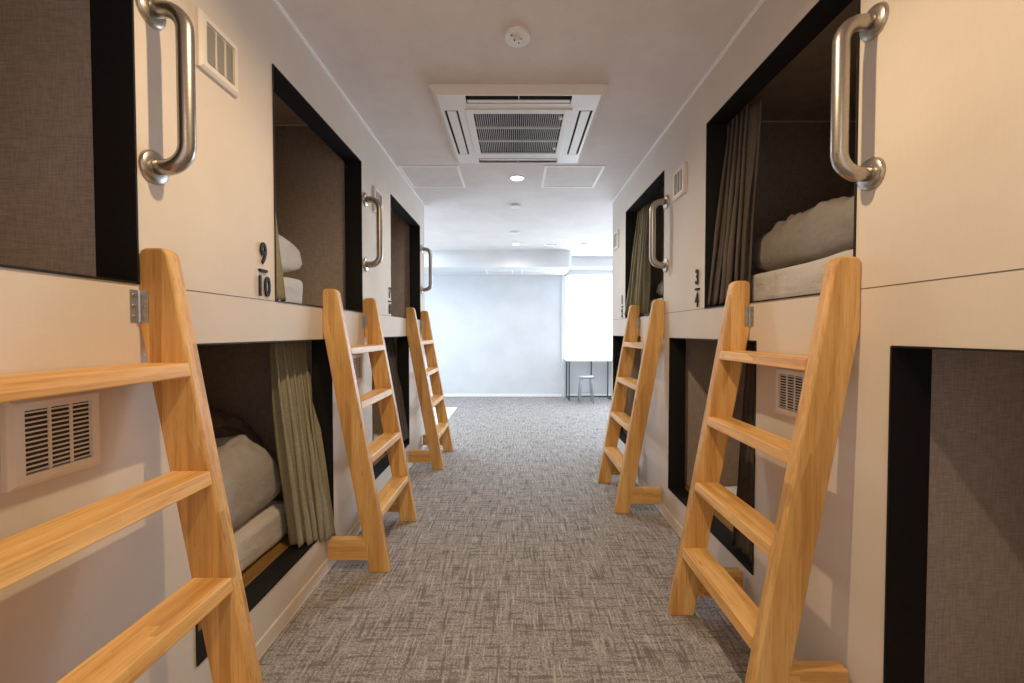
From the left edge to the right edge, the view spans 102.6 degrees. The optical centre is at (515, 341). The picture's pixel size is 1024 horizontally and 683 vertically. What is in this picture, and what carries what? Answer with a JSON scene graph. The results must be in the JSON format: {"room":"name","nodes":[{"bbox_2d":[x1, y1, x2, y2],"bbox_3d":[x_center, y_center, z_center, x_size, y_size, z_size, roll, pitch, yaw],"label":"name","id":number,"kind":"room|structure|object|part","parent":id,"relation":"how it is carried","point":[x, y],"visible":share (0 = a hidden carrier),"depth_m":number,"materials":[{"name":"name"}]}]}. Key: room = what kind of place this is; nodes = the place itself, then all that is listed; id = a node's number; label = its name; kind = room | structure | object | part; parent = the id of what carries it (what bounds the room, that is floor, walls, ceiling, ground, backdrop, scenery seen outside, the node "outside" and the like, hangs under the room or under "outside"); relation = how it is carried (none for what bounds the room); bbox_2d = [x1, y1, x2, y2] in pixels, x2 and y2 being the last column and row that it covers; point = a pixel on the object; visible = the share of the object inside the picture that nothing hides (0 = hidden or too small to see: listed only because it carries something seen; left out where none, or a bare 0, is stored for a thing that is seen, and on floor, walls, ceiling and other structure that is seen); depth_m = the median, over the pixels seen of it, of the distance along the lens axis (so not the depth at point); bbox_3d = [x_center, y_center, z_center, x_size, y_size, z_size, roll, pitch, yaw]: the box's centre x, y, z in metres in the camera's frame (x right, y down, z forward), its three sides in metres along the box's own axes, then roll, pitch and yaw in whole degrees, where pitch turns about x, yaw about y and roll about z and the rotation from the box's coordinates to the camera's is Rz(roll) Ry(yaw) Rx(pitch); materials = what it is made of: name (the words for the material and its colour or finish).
{"room":"dormitory","nodes":[
{"label":"dormitory","id":0,"kind":"room"},
{"bbox_2d":[0,0,424,682],"bbox_3d":[-0.914,-0.085,1.383,0.018,2.385,5.370,0,1,0],"label":"wall","id":1,"kind":"structure","parent":0,"point":[215,214],"depth_m":1.07,"materials":[{"name":"paint"}]},
{"bbox_2d":[0,389,100,492],"bbox_3d":[-0.896,0.183,0.801,0.017,0.162,0.162,0,1,0],"label":"air vent","id":2,"kind":"object","parent":1,"relation":"in","point":[42,439],"visible":0.99,"depth_m":0.78,"materials":[{"name":"beige plastic"}]},
{"bbox_2d":[0,0,139,283],"bbox_3d":[-1.924,-0.666,0.352,2.046,1.168,1.358,0,1,0],"label":"pod","id":3,"kind":"object","parent":1,"relation":"attached to","point":[69,181],"visible":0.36,"depth_m":1.02,"materials":[{"name":"brown fabric"}]},
{"bbox_2d":[135,0,196,184],"bbox_3d":[-0.853,-0.628,1.018,0.105,0.471,0.083,0,1,0],"label":"grab bar","id":4,"kind":"object","parent":1,"relation":"attached to","point":[157,170],"visible":1,"depth_m":1.00,"materials":[{"name":"metal"}]},
{"bbox_3d":[-0.898,-0.822,1.014,0.014,0.083,0.083,0,1,0],"label":"mounting plate","id":5,"kind":"part","parent":4,"relation":"part of","materials":[{"name":"metal"}]},
{"bbox_3d":[-0.898,-0.434,1.022,0.014,0.083,0.083,0,1,0],"label":"mounting plate","id":6,"kind":"part","parent":4,"relation":"part of","materials":[{"name":"metal"}]},
{"bbox_2d":[194,6,237,97],"bbox_3d":[-0.896,-0.864,1.237,0.017,0.162,0.162,0,1,0],"label":"air vent","id":7,"kind":"object","parent":1,"relation":"in","point":[216,55],"visible":1,"depth_m":1.22,"materials":[{"name":"beige plastic"}]},
{"bbox_2d":[138,284,387,315],"bbox_3d":[-0.906,-0.147,1.382,0.003,0.003,5.370,0,1,0],"label":"trim","id":8,"kind":"structure","parent":1,"relation":"attached to","point":[138,284],"depth_m":1.29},
{"bbox_2d":[195,339,333,666],"bbox_3d":[-1.924,0.463,1.403,2.046,0.994,1.386,0,1,0],"label":"pod","id":9,"kind":"object","parent":1,"relation":"attached to","point":[236,375],"visible":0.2,"depth_m":2.07,"materials":[{"name":"black laminate"}]},
{"bbox_2d":[233,500,287,571],"bbox_3d":[-1.827,0.828,1.462,1.559,0.166,0.969,0,1,0],"label":"mattress","id":10,"kind":"object","parent":9,"relation":"on","point":[265,528],"visible":0.21,"depth_m":1.71,"materials":[{"name":"white fabric"}]},
{"bbox_2d":[208,404,263,447],"bbox_3d":[-1.600,0.504,1.917,0.780,0.480,0.220,0,1,4],"label":"blanket","id":11,"kind":"object","parent":10,"relation":"on","point":[224,424],"visible":0.09,"depth_m":1.91,"materials":[{"name":"brown fabric"}]},
{"bbox_2d":[215,435,281,529],"bbox_3d":[-1.331,0.580,1.482,0.560,0.370,0.820,0,1,-2],"label":"pillow","id":12,"kind":"object","parent":10,"relation":"on","point":[251,476],"visible":0.12,"depth_m":1.67,"materials":[{"name":"white fabric"}]},
{"bbox_2d":[269,341,335,547],"bbox_3d":[-0.983,0.471,1.890,0.214,0.948,0.277,0,1,6],"label":"curtain","id":13,"kind":"object","parent":9,"relation":"hanging from","point":[297,430],"visible":0.99,"depth_m":1.86,"materials":[{"name":"fabric"}]},
{"bbox_2d":[258,242,270,296],"bbox_3d":[-0.900,-0.257,1.466,0.009,0.192,0.064,0,1,0],"label":"number sign","id":14,"kind":"object","parent":1,"relation":"attached to","point":[262,244],"visible":1,"depth_m":1.46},
{"bbox_2d":[272,64,362,312],"bbox_3d":[-1.924,-0.700,1.789,2.046,1.168,1.343,0,1,0],"label":"pod","id":15,"kind":"object","parent":1,"relation":"attached to","point":[317,177],"visible":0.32,"depth_m":2.44,"materials":[{"name":"black laminate"}]},
{"bbox_2d":[276,219,285,301],"bbox_3d":[-0.990,-0.598,1.633,0.118,0.880,0.169,0,1,0],"label":"curtain","id":16,"kind":"object","parent":15,"relation":"hanging from","point":[281,295],"visible":0.09,"depth_m":1.67,"materials":[{"name":"fabric"}]},
{"bbox_2d":[279,277,302,303],"bbox_3d":[-1.824,-0.230,1.614,1.565,0.150,0.856,0,1,0],"label":"mattress","id":17,"kind":"object","parent":15,"relation":"on","point":[293,287],"visible":0.07,"depth_m":1.93,"materials":[{"name":"white fabric"}]},
{"bbox_2d":[278,234,301,272],"bbox_3d":[-1.340,-0.439,1.721,0.500,0.255,0.780,0,1,0],"label":"pillow","id":18,"kind":"object","parent":17,"relation":"on","point":[291,260],"visible":0.03,"depth_m":2.00,"materials":[{"name":"white fabric"}]},
{"bbox_2d":[255,444,425,659],"bbox_3d":[-0.899,1.080,1.410,0.012,0.056,5.370,0,1,0],"label":"baseboard","id":19,"kind":"structure","parent":1,"relation":"attached to","point":[279,624],"depth_m":1.67,"materials":[{"name":"plastic"}]},
{"bbox_2d":[273,0,424,206],"bbox_3d":[-0.900,-1.271,1.356,0.010,0.011,5.370,0,1,0],"label":"trim","id":20,"kind":"structure","parent":1,"relation":"attached to","point":[276,2],"depth_m":2.02,"materials":[{"name":"white paint"}]},
{"bbox_2d":[352,353,362,381],"bbox_3d":[-0.896,0.149,2.298,0.017,0.162,0.162,0,1,0],"label":"air vent","id":21,"kind":"object","parent":1,"relation":"in","point":[357,358],"visible":0.64,"depth_m":2.32,"materials":[{"name":"beige plastic"}]},
{"bbox_2d":[362,192,382,271],"bbox_3d":[-0.853,-0.656,2.460,0.105,0.471,0.083,0,1,0],"label":"grab bar","id":22,"kind":"object","parent":1,"relation":"attached to","point":[367,199],"visible":1,"depth_m":2.44,"materials":[{"name":"metal"}]},
{"bbox_3d":[-0.898,-0.850,2.456,0.014,0.083,0.083,0,1,0],"label":"mounting plate","id":23,"kind":"part","parent":22,"relation":"part of","materials":[{"name":"metal"}]},
{"bbox_3d":[-0.898,-0.462,2.465,0.014,0.083,0.083,0,1,0],"label":"mounting plate","id":24,"kind":"part","parent":22,"relation":"part of","materials":[{"name":"metal"}]},
{"bbox_2d":[372,185,382,213],"bbox_3d":[-0.896,-0.902,2.660,0.017,0.162,0.162,0,1,0],"label":"air vent","id":25,"kind":"object","parent":1,"relation":"in","point":[376,193],"visible":0.51,"depth_m":2.60,"materials":[{"name":"beige plastic"}]},
{"bbox_2d":[388,287,390,313],"bbox_3d":[-0.900,-0.291,2.925,0.009,0.192,0.042,0,1,0],"label":"number sign","id":26,"kind":"object","parent":1,"relation":"attached to","point":[389,287],"visible":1,"depth_m":2.92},
{"bbox_2d":[372,336,409,479],"bbox_3d":[-1.924,0.429,2.835,2.046,0.994,1.386,0,1,0],"label":"pod","id":27,"kind":"object","parent":1,"relation":"attached to","point":[401,342],"visible":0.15,"depth_m":3.45,"materials":[{"name":"black laminate"}]},
{"bbox_2d":[384,337,408,440],"bbox_3d":[-0.995,0.393,3.326,0.171,0.858,0.301,0,1,7],"label":"curtain","id":28,"kind":"object","parent":27,"relation":"hanging from","point":[389,341],"visible":0.5,"depth_m":3.39,"materials":[{"name":"grey fabric"}]},
{"bbox_2d":[390,194,420,319],"bbox_3d":[-1.924,-0.733,3.228,2.046,1.168,1.343,0,1,0],"label":"pod","id":29,"kind":"object","parent":1,"relation":"attached to","point":[405,231],"visible":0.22,"depth_m":3.88,"materials":[{"name":"black laminate"}]},
{"bbox_2d":[420,245,432,293],"bbox_3d":[-0.853,-0.690,3.929,0.105,0.471,0.083,0,1,0],"label":"grab bar","id":30,"kind":"object","parent":1,"relation":"attached to","point":[430,260],"visible":1,"depth_m":3.91,"materials":[{"name":"metal"}]},
{"bbox_2d":[259,397,750,682],"bbox_3d":[0.000,1.095,3.041,6.000,0.050,8.630,0,1,0],"label":"floor","id":31,"kind":"structure","parent":0,"point":[516,564],"depth_m":1.83,"materials":[{"name":"carpet"}]},
{"bbox_2d":[0,248,262,682],"bbox_3d":[-0.753,0.452,0.756,0.306,1.342,0.559,0,1,0],"label":"ladder","id":32,"kind":"object","parent":31,"relation":"on","point":[215,596],"visible":1,"depth_m":0.98,"materials":[{"name":"brown wood"}]},
{"bbox_3d":[-0.752,0.446,1.016,0.304,1.342,0.039,0,1,0],"label":"rail","id":33,"kind":"part","parent":32,"relation":"part of","materials":[{"name":"brown wood"}]},
{"bbox_2d":[323,289,416,571],"bbox_3d":[-0.753,0.418,2.207,0.306,1.342,0.559,0,1,0],"label":"ladder","id":34,"kind":"object","parent":31,"relation":"on","point":[396,495],"visible":1,"depth_m":1.94,"materials":[{"name":"wood"}]},
{"bbox_3d":[-0.752,0.412,2.467,0.304,1.342,0.039,0,1,0],"label":"rail","id":35,"kind":"part","parent":34,"relation":"part of","materials":[{"name":"brown wood"}]},
{"bbox_2d":[406,307,453,468],"bbox_3d":[-0.753,0.384,3.660,0.306,1.342,0.559,0,1,0],"label":"ladder","id":36,"kind":"object","parent":31,"relation":"on","point":[435,435],"visible":1,"depth_m":3.39,"materials":[{"name":"wood"}]},
{"bbox_3d":[-0.752,0.378,3.920,0.304,1.342,0.039,0,1,0],"label":"rail","id":37,"kind":"part","parent":36,"relation":"part of","materials":[{"name":"brown wood"}]},
{"bbox_2d":[433,407,456,424],"bbox_3d":[-1.542,1.007,5.600,1.315,0.008,1.150,0,1,0],"label":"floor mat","id":38,"kind":"object","parent":31,"relation":"on","point":[450,410],"visible":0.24,"depth_m":5.84,"materials":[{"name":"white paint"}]},
{"bbox_2d":[577,375,594,403],"bbox_3d":[1.130,0.769,6.640,0.286,0.437,0.286,0,1,0],"label":"stool","id":39,"kind":"object","parent":31,"relation":"on","point":[581,377],"visible":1,"depth_m":6.55,"materials":[{"name":"grey metal"}]},
{"bbox_3d":[1.044,0.781,6.726,0.026,0.410,0.081,-1,2,-45],"label":"leg","id":40,"kind":"part","parent":39,"relation":"part of","materials":[{"name":"grey metal"}]},
{"bbox_3d":[1.044,0.785,6.553,0.026,0.410,0.081,1,2,45],"label":"leg","id":41,"kind":"part","parent":39,"relation":"part of","materials":[{"name":"grey metal"}]},
{"bbox_3d":[1.130,0.570,6.635,0.284,0.038,0.284,0,1,0],"label":"seat","id":42,"kind":"part","parent":39,"relation":"part of","materials":[{"name":"grey metal"}]},
{"bbox_3d":[1.216,0.781,6.726,0.026,0.410,0.081,1,2,45],"label":"leg","id":43,"kind":"part","parent":39,"relation":"part of","materials":[{"name":"grey metal"}]},
{"bbox_3d":[1.216,0.785,6.553,0.026,0.410,0.081,-1,2,-45],"label":"leg","id":44,"kind":"part","parent":39,"relation":"part of","materials":[{"name":"grey metal"}]},
{"bbox_2d":[564,358,611,400],"bbox_3d":[1.610,0.638,7.007,1.530,0.680,0.420,0,1,0],"label":"desk","id":45,"kind":"object","parent":31,"relation":"on","point":[568,360],"visible":0.52,"depth_m":7.12,"materials":[{"name":"white paint"}]},
{"bbox_3d":[0.886,0.651,7.002,0.022,0.653,0.370,0,1,0],"label":"leg frame","id":46,"kind":"part","parent":45,"relation":"part of","materials":[{"name":"grey metal"}]},
{"bbox_3d":[1.316,0.647,7.176,0.022,0.653,0.022,0,1,0],"label":"leg","id":47,"kind":"part","parent":45,"relation":"part of","materials":[{"name":"grey metal"}]},
{"bbox_3d":[1.586,0.963,7.183,1.378,0.022,0.022,0,1,0],"label":"rail","id":48,"kind":"part","parent":45,"relation":"part of","materials":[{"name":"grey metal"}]},
{"bbox_2d":[598,351,601,358],"bbox_3d":[1.440,0.231,7.057,0.068,0.131,0.068,0,1,0],"label":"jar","id":49,"kind":"object","parent":45,"relation":"on","point":[599,352],"visible":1,"depth_m":7.04,"materials":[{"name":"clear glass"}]},
{"bbox_3d":[1.606,0.651,7.002,0.022,0.653,0.370,0,1,0],"label":"leg frame","id":50,"kind":"part","parent":45,"relation":"part of","materials":[{"name":"grey metal"}]},
{"bbox_2d":[597,300,664,512],"bbox_3d":[0.773,0.403,2.840,0.306,1.342,0.559,0,1,0],"label":"ladder","id":51,"kind":"object","parent":31,"relation":"on","point":[613,461],"visible":1,"depth_m":2.58,"materials":[{"name":"brown wood"}]},
{"bbox_3d":[0.772,0.397,3.100,0.304,1.342,0.039,0,1,0],"label":"rail","id":52,"kind":"part","parent":51,"relation":"part of","materials":[{"name":"brown wood"}]},
{"bbox_2d":[667,257,860,682],"bbox_3d":[0.773,0.437,1.390,0.306,1.342,0.559,0,1,0],"label":"ladder","id":53,"kind":"object","parent":31,"relation":"on","point":[771,630],"visible":1,"depth_m":1.13,"materials":[{"name":"brown wood"}]},
{"bbox_3d":[0.772,0.431,1.650,0.304,1.342,0.039,0,1,0],"label":"rail","id":54,"kind":"part","parent":53,"relation":"part of","materials":[{"name":"brown wood"}]},
{"bbox_3d":[0.772,0.443,1.130,0.304,1.342,0.039,0,1,0],"label":"rail","id":55,"kind":"part","parent":53,"relation":"part of","materials":[{"name":"brown wood"}]},
{"bbox_2d":[425,271,611,393],"bbox_3d":[0.000,-0.279,7.276,6.000,2.500,0.100,0,1,0],"label":"wall","id":56,"kind":"structure","parent":0,"point":[492,334],"depth_m":7.23,"materials":[{"name":"paper"}]},
{"bbox_2d":[424,250,570,275],"bbox_3d":[-1.075,-1.274,6.727,3.850,0.255,0.950,0,1,0],"label":"ceiling beam","id":57,"kind":"structure","parent":56,"relation":"attached to","point":[445,262],"depth_m":6.25,"materials":[{"name":"paint"}]},
{"bbox_2d":[485,270,512,273],"bbox_3d":[-0.270,-1.145,6.750,0.440,0.004,0.450,0,1,0],"label":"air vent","id":58,"kind":"object","parent":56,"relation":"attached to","point":[487,271],"visible":1,"depth_m":6.70,"materials":[{"name":"white paint"}]},
{"bbox_2d":[431,394,611,396],"bbox_3d":[0.000,0.950,7.248,6.000,0.045,0.012,0,1,0],"label":"baseboard","id":59,"kind":"structure","parent":56,"relation":"attached to","point":[445,395],"depth_m":7.24,"materials":[{"name":"white paint"}]},
{"bbox_2d":[521,270,547,273],"bbox_3d":[0.297,-1.145,6.750,0.425,0.004,0.450,0,1,0],"label":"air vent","id":60,"kind":"object","parent":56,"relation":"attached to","point":[522,271],"visible":1,"depth_m":6.70,"materials":[{"name":"white paint"}]},
{"bbox_2d":[561,275,565,396],"bbox_3d":[0.833,-0.092,7.205,0.065,2.130,0.050,0,1,0],"label":"trim","id":61,"kind":"structure","parent":56,"relation":"attached to","point":[563,285],"depth_m":7.19,"materials":[{"name":"paint"}]},
{"bbox_2d":[565,274,611,357],"bbox_3d":[1.808,-0.439,7.267,1.885,1.500,0.050,0,1,0],"label":"window","id":62,"kind":"structure","parent":56,"relation":"in","point":[588,301],"depth_m":7.27,"materials":[{"name":"white glass"}]},
{"bbox_2d":[569,269,611,270],"bbox_3d":[1.934,-1.232,7.073,2.112,0.021,0.030,0,1,0],"label":"rail","id":63,"kind":"object","parent":56,"relation":"attached to","point":[570,269],"visible":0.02,"depth_m":7.07,"materials":[{"name":"grey metal"}]},
{"bbox_2d":[571,257,611,268],"bbox_3d":[1.925,-1.324,6.986,2.150,0.167,0.430,0,1,0],"label":"trim","id":64,"kind":"structure","parent":56,"relation":"attached to","point":[576,262],"depth_m":6.77,"materials":[{"name":"paint"}]},
{"bbox_2d":[278,0,759,256],"bbox_3d":[0.000,-1.372,2.984,6.000,0.115,8.630,0,1,0],"label":"ceiling","id":65,"kind":"structure","parent":0,"point":[385,56],"depth_m":1.97,"materials":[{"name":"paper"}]},
{"bbox_2d":[398,166,465,187],"bbox_3d":[-0.659,-1.320,3.300,0.457,0.004,0.460,0,1,0],"label":"ceiling hatch","id":66,"kind":"object","parent":65,"relation":"attached to","point":[417,176],"visible":1,"depth_m":3.28,"materials":[{"name":"white paint"}]},
{"bbox_2d":[509,203,520,208],"bbox_3d":[-0.010,-1.327,4.020,0.110,0.023,0.110,0,1,0],"label":"smoke detector","id":67,"kind":"object","parent":65,"relation":"attached to","point":[513,205],"visible":1,"depth_m":4.00,"materials":[{"name":"white plastic"}]},
{"bbox_2d":[510,231,519,234],"bbox_3d":[-0.015,-1.353,5.100,0.120,0.021,0.120,0,1,0],"label":"smoke detector","id":68,"kind":"object","parent":65,"relation":"attached to","point":[511,232],"visible":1,"depth_m":5.07,"materials":[{"name":"white plastic"}]},
{"bbox_2d":[509,175,524,180],"bbox_3d":[0.008,-1.319,3.313,0.124,0.006,0.124,0,1,0],"label":"recessed light","id":69,"kind":"object","parent":65,"relation":"in","point":[514,177],"visible":1,"depth_m":3.31,"materials":[{"name":"white paint"}]},
{"bbox_2d":[511,176,522,179],"bbox_3d":[0.008,-1.320,3.313,0.099,0.003,0.099,0,1,0],"label":"diffuser","id":70,"kind":"object","parent":69,"relation":"attached to","point":[512,177],"depth_m":3.31,"materials":[{"name":"beige plastic"}]},
{"bbox_2d":[504,26,530,47],"bbox_3d":[0.006,-1.274,1.725,0.115,0.023,0.115,0,1,0],"label":"smoke detector","id":71,"kind":"object","parent":65,"relation":"in","point":[514,36],"visible":1,"depth_m":1.71,"materials":[{"name":"white plastic"}]},
{"bbox_2d":[429,84,607,162],"bbox_3d":[0.014,-1.280,2.506,0.900,0.046,0.890,0,1,0],"label":"air conditioner","id":72,"kind":"object","parent":65,"relation":"attached to","point":[482,123],"visible":1,"depth_m":2.35,"materials":[{"name":"white plastic"}]},
{"bbox_2d":[475,114,561,152],"bbox_3d":[0.014,-1.267,2.506,0.500,0.014,0.500,0,1,0],"label":"grille","id":73,"kind":"object","parent":72,"relation":"attached to","point":[493,132],"depth_m":2.51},
{"bbox_3d":[0.014,-1.262,2.506,0.584,0.009,0.584,0,1,0],"label":"grille frame","id":74,"kind":"part","parent":72,"relation":"part of","materials":[{"name":"white plastic"}]},
{"bbox_2d":[541,166,604,187],"bbox_3d":[0.443,-1.320,3.300,0.456,0.004,0.460,0,1,0],"label":"ceiling hatch","id":75,"kind":"object","parent":65,"relation":"attached to","point":[553,176],"visible":1,"depth_m":3.28,"materials":[{"name":"white paint"}]},
{"bbox_2d":[612,0,1023,682],"bbox_3d":[0.934,-0.083,1.323,0.018,2.385,5.250,0,1,0],"label":"wall","id":76,"kind":"structure","parent":0,"point":[941,84],"depth_m":1.05,"materials":[{"name":"paint"}]},
{"bbox_2d":[613,229,618,250],"bbox_3d":[0.916,-0.927,3.758,0.017,0.162,0.162,0,1,0],"label":"air vent","id":77,"kind":"object","parent":76,"relation":"in","point":[616,234],"visible":1,"depth_m":3.73,"materials":[{"name":"beige plastic"}]},
{"bbox_2d":[613,335,640,444],"bbox_3d":[1.944,0.419,3.287,2.046,0.994,1.320,0,1,0],"label":"pod","id":78,"kind":"object","parent":76,"relation":"attached to","point":[617,340],"visible":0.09,"depth_m":3.91,"materials":[{"name":"black laminate"}]},
{"bbox_2d":[625,170,664,318],"bbox_3d":[1.944,-0.732,3.193,2.046,1.168,1.393,0,1,0],"label":"pod","id":79,"kind":"object","parent":76,"relation":"attached to","point":[655,191],"visible":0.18,"depth_m":3.45,"materials":[{"name":"black laminate"}]},
{"bbox_2d":[624,203,650,314],"bbox_3d":[1.004,-0.646,3.303,0.161,0.861,0.277,0,1,-12],"label":"curtain","id":80,"kind":"object","parent":79,"relation":"hanging from","point":[640,275],"visible":0.91,"depth_m":3.23,"materials":[{"name":"fabric"}]},
{"bbox_2d":[644,298,662,314],"bbox_3d":[1.830,-0.261,3.036,1.553,0.148,0.756,0,1,0],"label":"mattress","id":81,"kind":"object","parent":79,"relation":"on","point":[651,301],"visible":0.02,"depth_m":3.22,"materials":[{"name":"white fabric"}]},
{"bbox_2d":[656,281,662,294],"bbox_3d":[1.359,-0.435,2.929,0.500,0.216,0.660,0,1,0],"label":"pillow","id":82,"kind":"object","parent":81,"relation":"on","point":[660,286],"visible":0.02,"depth_m":3.18,"materials":[{"name":"white fabric"}]},
{"bbox_2d":[649,195,668,271],"bbox_3d":[0.873,-0.663,2.520,0.105,0.471,0.083,0,1,0],"label":"grab bar","id":83,"kind":"object","parent":76,"relation":"attached to","point":[664,265],"visible":1,"depth_m":2.50,"materials":[{"name":"metal"}]},
{"bbox_3d":[0.918,-0.857,2.516,0.014,0.083,0.083,0,1,0],"label":"mounting plate","id":84,"kind":"part","parent":83,"relation":"part of","materials":[{"name":"metal"}]},
{"bbox_3d":[0.918,-0.469,2.525,0.014,0.083,0.083,0,1,0],"label":"mounting plate","id":85,"kind":"part","parent":83,"relation":"part of","materials":[{"name":"metal"}]},
{"bbox_2d":[673,162,686,200],"bbox_3d":[0.916,-0.893,2.300,0.017,0.162,0.162,0,1,0],"label":"air vent","id":86,"kind":"object","parent":76,"relation":"in","point":[680,175],"visible":1,"depth_m":2.28,"materials":[{"name":"beige plastic"}]},
{"bbox_2d":[612,0,763,202],"bbox_3d":[0.920,-1.270,1.296,0.010,0.011,5.250,0,1,0],"label":"trim","id":87,"kind":"structure","parent":76,"relation":"attached to","point":[760,2],"depth_m":2.02,"materials":[{"name":"white paint"}]},
{"bbox_2d":[694,269,699,306],"bbox_3d":[0.920,-0.271,2.083,0.009,0.192,0.042,0,1,0],"label":"number sign","id":88,"kind":"object","parent":76,"relation":"attached to","point":[696,270],"visible":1,"depth_m":2.07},
{"bbox_2d":[668,337,756,574],"bbox_3d":[1.944,0.452,1.856,2.046,0.994,1.383,0,1,0],"label":"pod","id":89,"kind":"object","parent":76,"relation":"attached to","point":[691,360],"visible":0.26,"depth_m":2.52,"materials":[{"name":"black laminate"}]},
{"bbox_2d":[725,486,736,494],"bbox_3d":[1.830,0.823,1.689,1.550,0.167,0.895,0,1,0],"label":"mattress","id":90,"kind":"object","parent":89,"relation":"on","point":[733,489],"visible":0.02,"depth_m":2.07,"materials":[{"name":"white fabric"}]},
{"bbox_2d":[731,342,754,564],"bbox_3d":[0.958,0.450,1.707,0.045,0.897,0.198,0,1,0],"label":"curtain","id":91,"kind":"object","parent":89,"relation":"hanging from","point":[742,543],"visible":0.39,"depth_m":1.71,"materials":[{"name":"brown fabric"}]},
{"bbox_2d":[636,474,795,660],"bbox_3d":[0.919,1.082,1.295,0.012,0.056,5.140,0,1,0],"label":"baseboard","id":92,"kind":"structure","parent":76,"relation":"attached to","point":[673,522],"depth_m":2.48,"materials":[{"name":"plastic"}]},
{"bbox_2d":[704,0,860,308],"bbox_3d":[1.944,-0.698,1.727,2.046,1.168,1.382,0,1,0],"label":"pod","id":93,"kind":"object","parent":76,"relation":"attached to","point":[796,173],"visible":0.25,"depth_m":2.12,"materials":[{"name":"black laminate"}]},
{"bbox_2d":[707,100,761,305],"bbox_3d":[0.988,-0.606,1.878,0.156,0.876,0.244,0,1,0],"label":"curtain","id":94,"kind":"object","parent":93,"relation":"hanging from","point":[733,236],"visible":0.96,"depth_m":1.84,"materials":[{"name":"grey fabric"}]},
{"bbox_2d":[750,249,852,301],"bbox_3d":[1.828,-0.235,1.695,1.556,0.157,0.917,0,1,0],"label":"mattress","id":95,"kind":"object","parent":93,"relation":"on","point":[806,278],"visible":0.17,"depth_m":1.57,"materials":[{"name":"white fabric"}]},
{"bbox_2d":[752,196,853,271],"bbox_3d":[1.373,-0.446,1.587,0.579,0.292,0.801,0,1,2],"label":"pillow","id":96,"kind":"object","parent":95,"relation":"on","point":[824,230],"visible":0.23,"depth_m":1.56,"materials":[{"name":"white fabric"}]},
{"bbox_2d":[775,367,804,417],"bbox_3d":[0.916,0.171,1.360,0.017,0.162,0.162,0,1,0],"label":"air vent","id":97,"kind":"object","parent":76,"relation":"in","point":[789,382],"visible":0.63,"depth_m":1.37,"materials":[{"name":"beige plastic"}]},
{"bbox_2d":[615,268,1023,319],"bbox_3d":[0.926,-0.146,1.322,0.003,0.003,5.250,0,1,0],"label":"trim","id":98,"kind":"structure","parent":76,"relation":"attached to","point":[1019,268],"depth_m":0.89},
{"bbox_2d":[830,1,888,190],"bbox_3d":[0.873,-0.629,1.061,0.105,0.471,0.083,0,1,0],"label":"grab bar","id":99,"kind":"object","parent":76,"relation":"attached to","point":[867,176],"visible":1,"depth_m":1.05,"materials":[{"name":"metal"}]},
{"bbox_3d":[0.918,-0.435,1.066,0.014,0.083,0.083,0,1,0],"label":"mounting plate","id":100,"kind":"part","parent":99,"relation":"part of","materials":[{"name":"metal"}]},
{"bbox_3d":[0.918,-0.823,1.057,0.014,0.083,0.083,0,1,0],"label":"mounting plate","id":101,"kind":"part","parent":99,"relation":"part of","materials":[{"name":"metal"}]},
{"bbox_2d":[883,345,1023,682],"bbox_3d":[1.944,0.486,0.398,2.046,0.994,1.398,0,1,0],"label":"pod","id":102,"kind":"object","parent":76,"relation":"attached to","point":[954,610],"visible":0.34,"depth_m":1.08,"materials":[{"name":"brown fabric"}]}
]}

